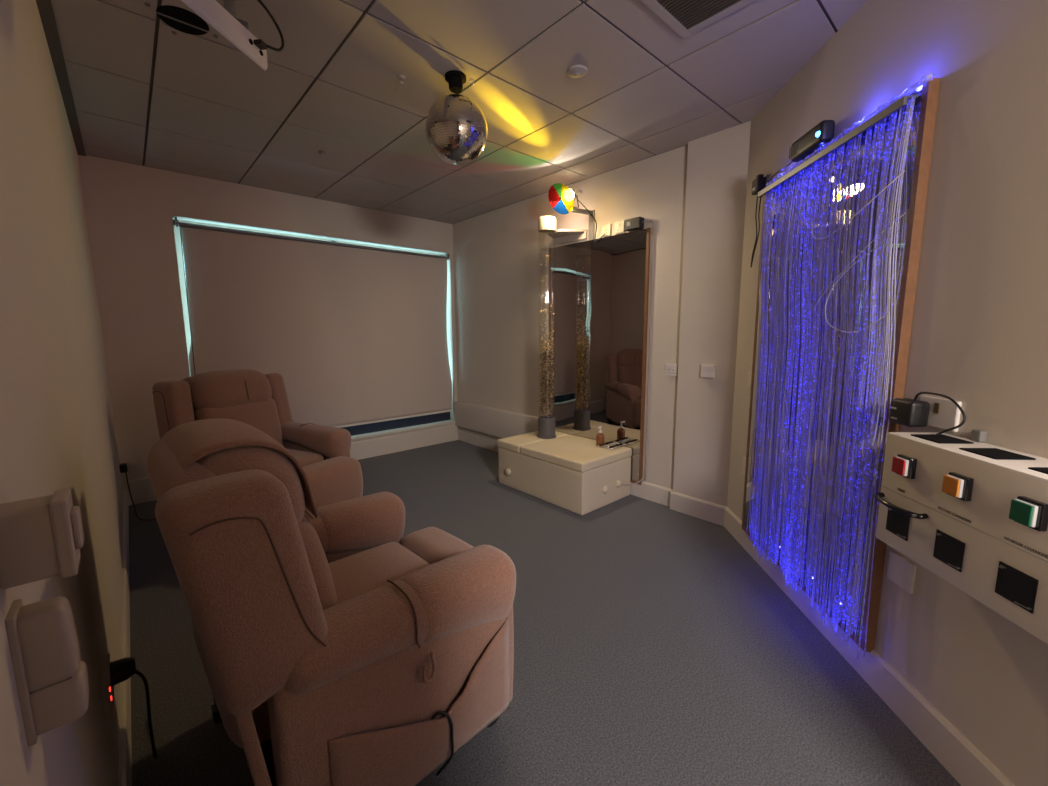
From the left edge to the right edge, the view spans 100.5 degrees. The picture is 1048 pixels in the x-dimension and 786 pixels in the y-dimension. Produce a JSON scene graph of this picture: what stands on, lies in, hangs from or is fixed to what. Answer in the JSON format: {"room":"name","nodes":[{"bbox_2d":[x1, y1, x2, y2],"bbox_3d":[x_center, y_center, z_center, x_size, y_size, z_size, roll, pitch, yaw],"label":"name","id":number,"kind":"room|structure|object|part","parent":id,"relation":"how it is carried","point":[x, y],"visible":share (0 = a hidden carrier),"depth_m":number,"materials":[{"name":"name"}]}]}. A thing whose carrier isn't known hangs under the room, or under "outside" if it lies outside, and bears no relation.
{"room":"care facility","nodes":[
{"label":"care facility","id":0,"kind":"room"},
{"bbox_2d":[0,0,123,785],"bbox_3d":[-0.792,-0.045,0.592,0.120,2.546,6.942,-7,11,-42],"label":"wall","id":1,"kind":"structure","parent":0,"point":[58,430],"depth_m":1.00,"materials":[{"name":"paint"}]},
{"bbox_2d":[0,489,83,588],"bbox_3d":[-0.560,0.167,0.505,0.067,0.092,0.056,-7,11,-42],"label":"wall fitting","id":2,"kind":"object","parent":1,"relation":"attached to","point":[41,538],"visible":1,"depth_m":0.49,"materials":[{"name":"beige plastic"}]},
{"bbox_3d":[-0.562,0.168,0.502,0.060,0.086,0.050,-7,11,-42],"label":"casing","id":3,"kind":"part","parent":2,"relation":"part of","materials":[{"name":"beige plastic"}]},
{"bbox_2d":[5,596,88,746],"bbox_3d":[-0.569,0.324,0.525,0.052,0.160,0.050,-7,11,-42],"label":"wall fitting","id":4,"kind":"object","parent":1,"relation":"attached to","point":[51,678],"visible":1,"depth_m":0.51,"materials":[{"name":"beige"}]},
{"bbox_3d":[-0.585,0.326,0.510,0.008,0.160,0.050,-7,11,-42],"label":"plate","id":5,"kind":"part","parent":4,"relation":"part of","materials":[{"name":"beige plastic"}]},
{"bbox_2d":[36,0,85,155],"bbox_3d":[-1.276,-1.389,1.058,0.042,0.012,5.342,-7,11,-42],"label":"trim","id":6,"kind":"structure","parent":1,"relation":"attached to","point":[45,8],"depth_m":2.02,"materials":[{"name":"grey"}]},
{"bbox_2d":[101,654,113,719],"bbox_3d":[-1.073,0.753,1.122,0.016,0.086,0.149,-7,11,-42],"label":"wall socket","id":7,"kind":"object","parent":1,"relation":"attached to","point":[107,690],"visible":0.91,"depth_m":1.08,"materials":[{"name":"beige"}]},
{"bbox_2d":[110,657,156,758],"bbox_3d":[-1.175,0.921,1.320,0.067,0.445,0.365,-7,11,-42],"label":"plug","id":8,"kind":"object","parent":7,"relation":"in","point":[121,670],"visible":1,"depth_m":1.17,"materials":[{"name":"black plastic"}]},
{"bbox_2d":[119,489,131,785],"bbox_3d":[-1.272,1.063,1.391,0.014,0.135,5.342,-7,11,-42],"label":"baseboard","id":9,"kind":"structure","parent":1,"relation":"attached to","point":[125,753],"depth_m":1.56,"materials":[{"name":"white paint"}]},
{"bbox_2d":[119,463,155,519],"bbox_3d":[-2.737,0.709,3.108,0.400,0.382,0.085,2,8,17],"label":"plug","id":10,"kind":"object","parent":1,"relation":"attached to","point":[123,467],"visible":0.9,"depth_m":3.13,"materials":[{"name":"black plastic"}]},
{"bbox_2d":[78,155,456,480],"bbox_3d":[-2.041,-0.555,4.297,3.285,2.546,0.280,-7,11,-42],"label":"wall","id":11,"kind":"structure","parent":0,"point":[131,209],"depth_m":3.37,"materials":[{"name":"paint"}]},
{"bbox_2d":[123,424,458,504],"bbox_3d":[-1.933,0.624,4.349,3.045,0.195,0.020,-7,11,-42],"label":"baseboard","id":12,"kind":"structure","parent":11,"relation":"attached to","point":[141,489],"depth_m":4.71,"materials":[{"name":"white paint"}]},
{"bbox_2d":[173,219,454,440],"bbox_3d":[-1.845,-0.511,4.412,2.516,2.007,0.222,-7,11,-42],"label":"window","id":13,"kind":"structure","parent":11,"relation":"in","point":[358,432],"depth_m":4.64,"materials":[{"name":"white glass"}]},
{"bbox_3d":[-1.899,-0.522,4.471,2.516,2.001,0.060,-7,11,-42],"label":"frame","id":14,"kind":"part","parent":13,"relation":"part of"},
{"bbox_2d":[175,217,451,427],"bbox_3d":[-1.810,-0.576,4.364,2.508,1.862,0.067,-7,11,-42],"label":"roller blind","id":15,"kind":"object","parent":13,"relation":"attached to","point":[355,335],"visible":0.88,"depth_m":4.24,"materials":[{"name":"fabric"}]},
{"bbox_3d":[-2.700,-0.694,3.497,0.018,1.250,0.008,-5,9,-32],"label":"bead chain","id":16,"kind":"part","parent":15,"relation":"part of","materials":[{"name":"white plastic"}]},
{"bbox_3d":[-1.847,0.377,4.544,2.511,0.190,0.020,-7,11,-42],"label":"panel","id":17,"kind":"part","parent":13,"relation":"part of","materials":[{"name":"blue"}]},
{"bbox_3d":[-1.810,0.472,4.516,2.512,0.030,0.135,-7,11,-42],"label":"sill","id":18,"kind":"part","parent":13,"relation":"part of","materials":[{"name":"white paint"}]},
{"bbox_2d":[51,0,866,223],"bbox_3d":[0.290,-1.496,1.492,3.500,0.067,7.400,-7,11,-42],"label":"ceiling","id":19,"kind":"structure","parent":0,"point":[144,93],"depth_m":2.21,"materials":[{"name":"tile"}]},
{"bbox_2d":[145,2,217,38],"bbox_3d":[-1.361,-1.484,1.742,0.176,0.008,0.176,-2,8,-8],"label":"ceiling speaker","id":20,"kind":"object","parent":19,"relation":"attached to","point":[180,19],"visible":0.88,"depth_m":1.74,"materials":[{"name":"black plastic"}]},
{"bbox_2d":[156,5,208,34],"bbox_3d":[-1.361,-1.486,1.741,0.168,0.003,0.168,-7,11,-42],"label":"grille","id":21,"kind":"object","parent":20,"relation":"attached to","point":[180,19],"depth_m":1.73,"materials":[{"name":"black metal"}]},
{"bbox_2d":[181,0,283,70],"bbox_3d":[-1.020,-1.327,1.470,0.170,0.248,0.402,1,8,8],"label":"projector","id":22,"kind":"object","parent":19,"relation":"hanging from","point":[225,20],"visible":1,"depth_m":1.52,"materials":[{"name":"white plastic"}]},
{"bbox_2d":[398,75,404,83],"bbox_3d":[-0.598,-1.534,2.132,0.036,0.026,0.036,-7,11,-42],"label":"sprinkler head","id":23,"kind":"object","parent":19,"relation":"attached to","point":[401,77],"visible":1,"depth_m":2.13},
{"bbox_2d":[425,70,487,165],"bbox_3d":[-0.333,-1.349,2.157,0.305,0.402,0.305,-7,11,-42],"label":"ball","id":24,"kind":"object","parent":19,"relation":"hanging from","point":[456,126],"visible":1,"depth_m":2.07,"materials":[{"name":"grey metal"}]},
{"bbox_3d":[-0.334,-1.517,2.133,0.104,0.062,0.104,-7,11,-42],"label":"motor","id":25,"kind":"part","parent":24,"relation":"part of","materials":[{"name":"black plastic"}]},
{"bbox_2d":[567,65,587,77],"bbox_3d":[0.255,-1.535,2.092,0.100,0.021,0.100,-7,11,-42],"label":"smoke detector","id":26,"kind":"object","parent":19,"relation":"attached to","point":[575,71],"visible":1,"depth_m":2.07,"materials":[{"name":"grey plastic"}]},
{"bbox_2d":[640,0,755,38],"bbox_3d":[0.653,-1.461,1.498,0.520,0.010,0.496,-7,11,-42],"label":"ceiling vent","id":27,"kind":"object","parent":19,"relation":"in","point":[685,17],"visible":1,"depth_m":1.69,"materials":[{"name":"painted metal"},{"name":"plastic"}]},
{"bbox_2d":[656,0,740,29],"bbox_3d":[0.653,-1.459,1.499,0.432,0.006,0.416,-7,11,-42],"label":"grille","id":28,"kind":"object","parent":27,"relation":"attached to","point":[685,14],"depth_m":1.69,"materials":[{"name":"grey metal"}]},
{"bbox_2d":[129,440,960,785],"bbox_3d":[0.288,1.115,1.875,3.500,0.120,7.350,-7,11,-42],"label":"floor","id":29,"kind":"structure","parent":0,"point":[652,648],"depth_m":1.72,"materials":[{"name":"carpet"}]},
{"bbox_2d":[152,369,362,511],"bbox_3d":[-1.709,0.386,2.914,1.021,1.060,0.879,3,9,24],"label":"recliner armchair","id":30,"kind":"object","parent":29,"relation":"on","point":[256,399],"visible":0.51,"depth_m":2.92,"materials":[{"name":"brown fabric"}]},
{"bbox_2d":[187,369,271,409],"bbox_3d":[-2.014,-0.019,2.995,0.247,0.276,0.516,3,9,24],"label":"cushion","id":31,"kind":"object","parent":30,"relation":"on","point":[235,389],"depth_m":2.90,"materials":[{"name":"brown fabric"}]},
{"bbox_2d":[195,398,282,445],"bbox_3d":[-1.935,0.264,3.000,0.215,0.430,0.510,3,9,24],"label":"lumbar cushion","id":32,"kind":"object","parent":30,"relation":"on","point":[260,413],"depth_m":2.97,"materials":[{"name":"brown fabric"}]},
{"bbox_3d":[-1.587,0.349,3.233,0.680,0.245,0.182,3,9,24],"label":"arm","id":33,"kind":"part","parent":30,"relation":"part of"},
{"bbox_2d":[285,448,323,466],"bbox_3d":[-1.724,0.492,2.939,0.544,0.154,0.480,3,9,24],"label":"seat cushion","id":34,"kind":"object","parent":30,"relation":"on","point":[304,458],"depth_m":2.97,"materials":[{"name":"brown fabric"}]},
{"bbox_3d":[-1.585,0.543,3.269,0.688,0.480,0.100,3,9,24],"label":"panel","id":35,"kind":"part","parent":30,"relation":"part of","materials":[{"name":"brown fabric"}]},
{"bbox_3d":[-1.445,0.364,3.172,0.384,0.248,0.194,3,9,24],"label":"arm","id":36,"kind":"part","parent":30,"relation":"part of"},
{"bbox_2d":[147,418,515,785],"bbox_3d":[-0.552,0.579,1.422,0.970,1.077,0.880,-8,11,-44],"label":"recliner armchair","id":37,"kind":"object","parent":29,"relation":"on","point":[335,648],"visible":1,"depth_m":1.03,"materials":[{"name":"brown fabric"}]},
{"bbox_3d":[-0.587,0.875,1.431,0.660,0.390,0.605,-8,11,-44],"label":"frame","id":38,"kind":"part","parent":37,"relation":"part of","materials":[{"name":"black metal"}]},
{"bbox_2d":[195,446,304,522],"bbox_3d":[-0.774,0.230,1.158,0.247,0.276,0.516,-8,11,-44],"label":"cushion","id":39,"kind":"object","parent":37,"relation":"on","point":[210,461],"depth_m":1.01,"materials":[{"name":"brown fabric"}]},
{"bbox_3d":[-0.803,0.816,1.208,0.081,0.470,0.753,-7,11,-41],"label":"panel","id":40,"kind":"part","parent":37,"relation":"part of","materials":[{"name":"brown fabric"}]},
{"bbox_3d":[-0.788,0.563,1.671,0.680,0.245,0.182,-8,11,-44],"label":"arm","id":41,"kind":"part","parent":37,"relation":"part of"},
{"bbox_2d":[298,517,337,609],"bbox_3d":[-0.713,0.501,1.256,0.215,0.430,0.510,-8,11,-44],"label":"lumbar cushion","id":42,"kind":"object","parent":37,"relation":"on","point":[319,565],"depth_m":1.10,"materials":[{"name":"brown fabric"}]},
{"bbox_3d":[-0.310,0.627,1.191,0.680,0.245,0.182,-8,11,-44],"label":"arm","id":43,"kind":"part","parent":37,"relation":"part of"},
{"bbox_3d":[-0.678,0.553,1.780,0.384,0.248,0.194,-8,11,-44],"label":"arm","id":44,"kind":"part","parent":37,"relation":"part of"},
{"bbox_3d":[-0.796,0.757,1.702,0.688,0.480,0.100,-8,11,-44],"label":"panel","id":45,"kind":"part","parent":37,"relation":"part of","materials":[{"name":"brown fabric"}]},
{"bbox_2d":[328,542,429,603],"bbox_3d":[-0.549,0.694,1.445,0.544,0.154,0.480,-8,11,-44],"label":"seat cushion","id":46,"kind":"object","parent":37,"relation":"on","point":[357,574],"depth_m":1.53,"materials":[{"name":"brown fabric"}]},
{"bbox_3d":[-0.305,0.823,1.210,0.688,0.480,0.100,-8,11,-44],"label":"panel","id":47,"kind":"part","parent":37,"relation":"part of","materials":[{"name":"brown fabric"}]},
{"bbox_3d":[-0.232,0.982,1.218,0.072,0.227,0.034,-1,8,-7],"label":"handset cord","id":48,"kind":"part","parent":37,"relation":"part of","materials":[{"name":"black plastic"}]},
{"bbox_3d":[-0.200,0.618,1.300,0.384,0.248,0.194,-8,11,-44],"label":"arm","id":49,"kind":"part","parent":37,"relation":"part of"},
{"bbox_2d":[497,431,642,514],"bbox_3d":[0.343,0.616,3.591,0.636,0.394,1.073,-7,11,-42],"label":"box","id":50,"kind":"object","parent":29,"relation":"on","point":[572,473],"visible":0.91,"depth_m":3.36,"materials":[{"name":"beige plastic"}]},
{"bbox_3d":[-0.140,0.666,3.679,0.026,0.062,0.062,-7,11,-42],"label":"knob","id":51,"kind":"part","parent":50,"relation":"part of","materials":[{"name":"beige plastic"}]},
{"bbox_3d":[0.087,0.418,3.861,0.608,0.073,0.292,-7,11,-42],"label":"lid","id":52,"kind":"part","parent":50,"relation":"part of","materials":[{"name":"beige plastic"}]},
{"bbox_2d":[537,216,555,438],"bbox_3d":[0.195,-0.527,3.712,0.172,1.843,0.172,-7,11,-42],"label":"tube","id":53,"kind":"object","parent":50,"relation":"on","point":[546,224],"visible":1,"depth_m":3.75,"materials":[{"name":"grey"}]},
{"bbox_3d":[0.413,0.466,3.504,0.608,0.073,0.669,-7,11,-42],"label":"lid","id":54,"kind":"part","parent":50,"relation":"part of","materials":[{"name":"beige plastic"}]},
{"bbox_2d":[596,426,603,445],"bbox_3d":[0.616,0.345,3.513,0.066,0.157,0.066,-2,8,-10],"label":"pump bottle","id":55,"kind":"object","parent":50,"relation":"on","point":[599,437],"visible":0.94,"depth_m":3.49,"materials":[{"name":"brown plastic"}]},
{"bbox_3d":[0.616,0.724,3.256,0.062,0.062,0.026,-7,11,-42],"label":"knob","id":56,"kind":"part","parent":50,"relation":"part of","materials":[{"name":"beige plastic"}]},
{"bbox_2d":[596,441,624,449],"bbox_3d":[0.692,0.416,3.487,0.181,0.017,0.155,-7,11,-42],"label":"wire tray","id":57,"kind":"object","parent":50,"relation":"on","point":[611,444],"visible":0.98,"depth_m":3.47,"materials":[{"name":"silver metal"}]},
{"bbox_3d":[0.737,0.700,3.364,0.062,0.062,0.026,-7,11,-42],"label":"knob","id":58,"kind":"part","parent":50,"relation":"part of","materials":[{"name":"beige plastic"}]},
{"bbox_2d":[453,145,687,488],"bbox_3d":[0.329,-0.532,4.036,0.120,2.546,3.287,-7,11,-42],"label":"wall","id":59,"kind":"structure","parent":0,"point":[498,254],"depth_m":4.09,"materials":[{"name":"paint"}]},
{"bbox_2d":[455,401,537,438],"bbox_3d":[-0.324,0.336,4.763,0.052,0.338,1.490,-7,11,-42],"label":"heater casing","id":60,"kind":"object","parent":59,"relation":"attached to","point":[490,422],"visible":0.64,"depth_m":4.75,"materials":[{"name":"grey metal"}]},
{"bbox_2d":[458,429,672,506],"bbox_3d":[0.152,0.648,4.305,0.014,0.135,2.887,-7,11,-42],"label":"baseboard","id":61,"kind":"structure","parent":59,"relation":"attached to","point":[648,491],"depth_m":3.47,"materials":[{"name":"white paint"}]},
{"bbox_2d":[547,229,587,244],"bbox_3d":[0.326,-1.328,3.687,0.194,0.074,0.395,-7,11,-42],"label":"shelf","id":62,"kind":"object","parent":59,"relation":"attached to","point":[562,236],"visible":1,"depth_m":3.67,"materials":[{"name":"beige wood"}]},
{"bbox_2d":[548,183,604,241],"bbox_3d":[0.416,-1.414,3.435,0.425,0.409,0.178,-4,9,-22],"label":"lamp","id":63,"kind":"object","parent":59,"relation":"attached to","point":[554,194],"visible":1,"depth_m":3.41,"materials":[{"name":"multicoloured plastic"}]},
{"bbox_3d":[0.350,-1.541,3.396,0.088,0.083,0.032,5,10,35],"label":"bulb","id":64,"kind":"part","parent":63,"relation":"part of","materials":[{"name":"white"}]},
{"bbox_3d":[0.420,-1.547,3.349,0.050,0.030,0.040,-7,11,-42],"label":"wheel motor","id":65,"kind":"part","parent":63,"relation":"part of","materials":[{"name":"beige plastic"}]},
{"bbox_3d":[0.461,-1.459,3.497,0.205,0.030,0.030,-5,9,-30],"label":"bracket arm","id":66,"kind":"part","parent":63,"relation":"part of","materials":[{"name":"grey metal"}]},
{"bbox_3d":[0.553,-1.368,3.565,0.012,0.240,0.055,-7,11,-42],"label":"wall plate","id":67,"kind":"part","parent":63,"relation":"part of","materials":[{"name":"grey metal"}]},
{"bbox_2d":[549,227,650,484],"bbox_3d":[0.582,-0.289,3.683,0.018,1.950,1.020,-7,11,-42],"label":"wall mirror","id":68,"kind":"object","parent":59,"relation":"attached to","point":[599,290],"visible":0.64,"depth_m":3.58,"materials":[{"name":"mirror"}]},
{"bbox_3d":[0.247,-0.339,4.049,0.018,1.950,0.022,-7,11,-42],"label":"edge trim","id":69,"kind":"part","parent":68,"relation":"part of","materials":[{"name":"brown wood"}]},
{"bbox_3d":[0.917,-0.240,3.316,0.018,1.950,0.022,-7,11,-42],"label":"edge trim","id":70,"kind":"part","parent":68,"relation":"part of","materials":[{"name":"brown wood"}]},
{"bbox_2d":[602,224,610,236],"bbox_3d":[0.653,-1.294,3.461,0.016,0.086,0.086,-7,11,-42],"label":"wall socket","id":71,"kind":"object","parent":59,"relation":"attached to","point":[606,229],"visible":1,"depth_m":3.45,"materials":[{"name":"beige plastic"}]},
{"bbox_2d":[615,220,624,233],"bbox_3d":[0.740,-1.281,3.366,0.016,0.086,0.086,-7,11,-42],"label":"wall socket","id":72,"kind":"object","parent":59,"relation":"attached to","point":[619,226],"visible":1,"depth_m":3.36,"materials":[{"name":"beige plastic"}]},
{"bbox_2d":[625,217,653,479],"bbox_3d":[0.855,-0.307,3.341,0.063,1.986,0.221,-7,11,-42],"label":"power adapter","id":73,"kind":"object","parent":59,"relation":"attached to","point":[633,224],"visible":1,"depth_m":3.23,"materials":[{"name":"black plastic"}]},
{"bbox_3d":[0.821,-1.255,3.240,0.060,0.080,0.135,-7,11,-42],"label":"casing","id":74,"kind":"part","parent":73,"relation":"part of","materials":[{"name":"black plastic"}]},
{"bbox_2d":[665,363,677,375],"bbox_3d":[1.069,-0.169,3.160,0.016,0.086,0.090,-7,11,-42],"label":"wall socket","id":75,"kind":"object","parent":59,"relation":"attached to","point":[671,369],"visible":1,"depth_m":3.15,"materials":[{"name":"white plastic"}]},
{"bbox_2d":[673,121,750,506],"bbox_3d":[1.283,-0.388,2.966,0.155,2.546,0.395,-7,11,-42],"label":"wall pier","id":76,"kind":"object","parent":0,"point":[717,163],"visible":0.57,"depth_m":2.89,"materials":[{"name":"paint"}]},
{"bbox_2d":[670,491,725,525],"bbox_3d":[1.222,0.813,3.082,0.014,0.135,0.403,-7,11,-42],"label":"baseboard","id":77,"kind":"object","parent":76,"relation":"attached to","point":[698,508],"visible":0.94,"depth_m":3.07,"materials":[{"name":"white paint"}]},
{"bbox_2d":[700,364,714,377],"bbox_3d":[1.232,-0.146,2.921,0.026,0.086,0.090,-7,11,-42],"label":"light switch","id":78,"kind":"object","parent":76,"relation":"attached to","point":[707,371],"visible":1,"depth_m":2.91,"materials":[{"name":"white plastic"}]},
{"bbox_2d":[727,0,1047,785],"bbox_3d":[1.348,-0.168,1.385,0.120,2.546,3.034,0,8,3],"label":"wall","id":79,"kind":"structure","parent":0,"point":[979,338],"depth_m":1.26,"materials":[{"name":"paint"}]},
{"bbox_2d":[742,457,745,474],"bbox_3d":[1.344,0.448,2.633,0.012,0.105,0.075,0,8,3],"label":"blank plate","id":80,"kind":"object","parent":79,"relation":"attached to","point":[744,458],"visible":0.45,"depth_m":2.65,"materials":[{"name":"beige plastic"}]},
{"bbox_2d":[747,372,751,386],"bbox_3d":[1.341,-0.077,2.565,0.012,0.090,0.075,0,8,3],"label":"blank plate","id":81,"kind":"object","parent":79,"relation":"attached to","point":[749,373],"visible":0.48,"depth_m":2.58,"materials":[{"name":"beige plastic"}]},
{"bbox_2d":[750,174,768,267],"bbox_3d":[1.312,-0.964,2.452,0.062,0.491,0.088,0,8,3],"label":"plug","id":82,"kind":"object","parent":79,"relation":"attached to","point":[760,182],"visible":0.96,"depth_m":2.42,"materials":[{"name":"black plastic"}]},
{"bbox_3d":[1.306,-1.160,2.421,0.048,0.095,0.070,0,8,3],"label":"casing","id":83,"kind":"part","parent":82,"relation":"part of","materials":[{"name":"black plastic"}]},
{"bbox_3d":[1.335,-1.150,2.420,0.013,0.095,0.080,0,8,3],"label":"plate","id":84,"kind":"part","parent":82,"relation":"part of","materials":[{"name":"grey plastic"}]},
{"bbox_2d":[768,120,834,180],"bbox_3d":[1.264,-1.121,2.044,0.072,0.088,0.500,0,8,2],"label":"box","id":85,"kind":"object","parent":79,"relation":"attached to","point":[819,136],"visible":1,"depth_m":1.87,"materials":[{"name":"black plastic"}]},
{"bbox_2d":[758,95,918,197],"bbox_3d":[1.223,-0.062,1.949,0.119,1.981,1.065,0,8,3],"label":"rail","id":86,"kind":"object","parent":79,"relation":"attached to","point":[904,100],"visible":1,"depth_m":1.66,"materials":[{"name":"grey metal"}]},
{"bbox_2d":[741,78,940,651],"bbox_3d":[1.300,-0.077,1.988,0.033,1.950,1.030,0,8,3],"label":"curtain","id":87,"kind":"object","parent":79,"relation":"attached to","point":[841,238],"visible":0.89,"depth_m":1.77,"materials":[{"name":"blue plastic"}]},
{"bbox_3d":[1.325,-0.147,2.486,0.033,1.950,0.022,0,8,3],"label":"edge trim","id":88,"kind":"part","parent":87,"relation":"part of","materials":[{"name":"brown wood"}]},
{"bbox_3d":[1.305,0.878,2.121,0.033,0.022,0.986,0,8,3],"label":"edge trim","id":89,"kind":"part","parent":87,"relation":"part of","materials":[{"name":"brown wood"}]},
{"bbox_3d":[1.274,-0.007,1.489,0.033,1.950,0.022,0,8,3],"label":"edge trim","id":90,"kind":"part","parent":87,"relation":"part of","materials":[{"name":"brown wood"}]},
{"bbox_2d":[724,507,1014,785],"bbox_3d":[1.284,1.034,1.495,0.016,0.135,2.913,0,8,3],"label":"baseboard","id":91,"kind":"structure","parent":79,"relation":"attached to","point":[968,766],"depth_m":1.49,"materials":[{"name":"white paint"}]},
{"bbox_2d":[887,551,916,593],"bbox_3d":[1.286,0.609,1.484,0.012,0.100,0.100,0,8,3],"label":"wall socket","id":92,"kind":"object","parent":79,"relation":"attached to","point":[901,571],"visible":1,"depth_m":1.48,"materials":[{"name":"white plastic"}]},
{"bbox_2d":[920,395,961,431],"bbox_3d":[1.278,0.061,1.344,0.016,0.090,0.130,0,8,3],"label":"wall socket","id":93,"kind":"object","parent":79,"relation":"attached to","point":[943,413],"visible":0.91,"depth_m":1.32,"materials":[{"name":"white plastic"}]},
{"bbox_2d":[934,403,939,412],"bbox_3d":[1.271,0.046,1.341,0.004,0.031,0.017,0,8,3],"label":"rocker switch","id":94,"kind":"object","parent":93,"relation":"attached to","point":[936,405],"depth_m":1.34,"materials":[{"name":"brown plastic"}]},
{"bbox_2d":[874,432,1047,643],"bbox_3d":[1.157,0.350,0.913,0.213,0.348,0.905,0,8,3],"label":"control panel","id":95,"kind":"object","parent":79,"relation":"attached to","point":[973,514],"visible":1,"depth_m":1.07,"materials":[{"name":"grey plastic"}]},
{"bbox_3d":[1.089,0.329,1.275,0.042,0.020,0.172,0,8,3],"label":"pull handle","id":96,"kind":"part","parent":95,"relation":"part of","materials":[{"name":"black"}]},
{"bbox_2d":[889,392,965,434],"bbox_3d":[1.239,0.058,1.331,0.062,0.122,0.234,0,8,1],"label":"power adapter","id":97,"kind":"object","parent":95,"relation":"on","point":[908,412],"visible":1,"depth_m":1.36,"materials":[{"name":"black plastic"}]},
{"bbox_3d":[1.240,0.062,1.404,0.060,0.082,0.090,0,8,3],"label":"casing","id":98,"kind":"part","parent":97,"relation":"part of","materials":[{"name":"black plastic"}]},
{"bbox_2d":[971,429,987,441],"bbox_3d":[1.269,0.119,1.215,0.020,0.031,0.027,0,8,3],"label":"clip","id":99,"kind":"object","parent":79,"relation":"attached to","point":[977,435],"visible":1,"depth_m":1.21,"materials":[{"name":"grey plastic"}]}
]}

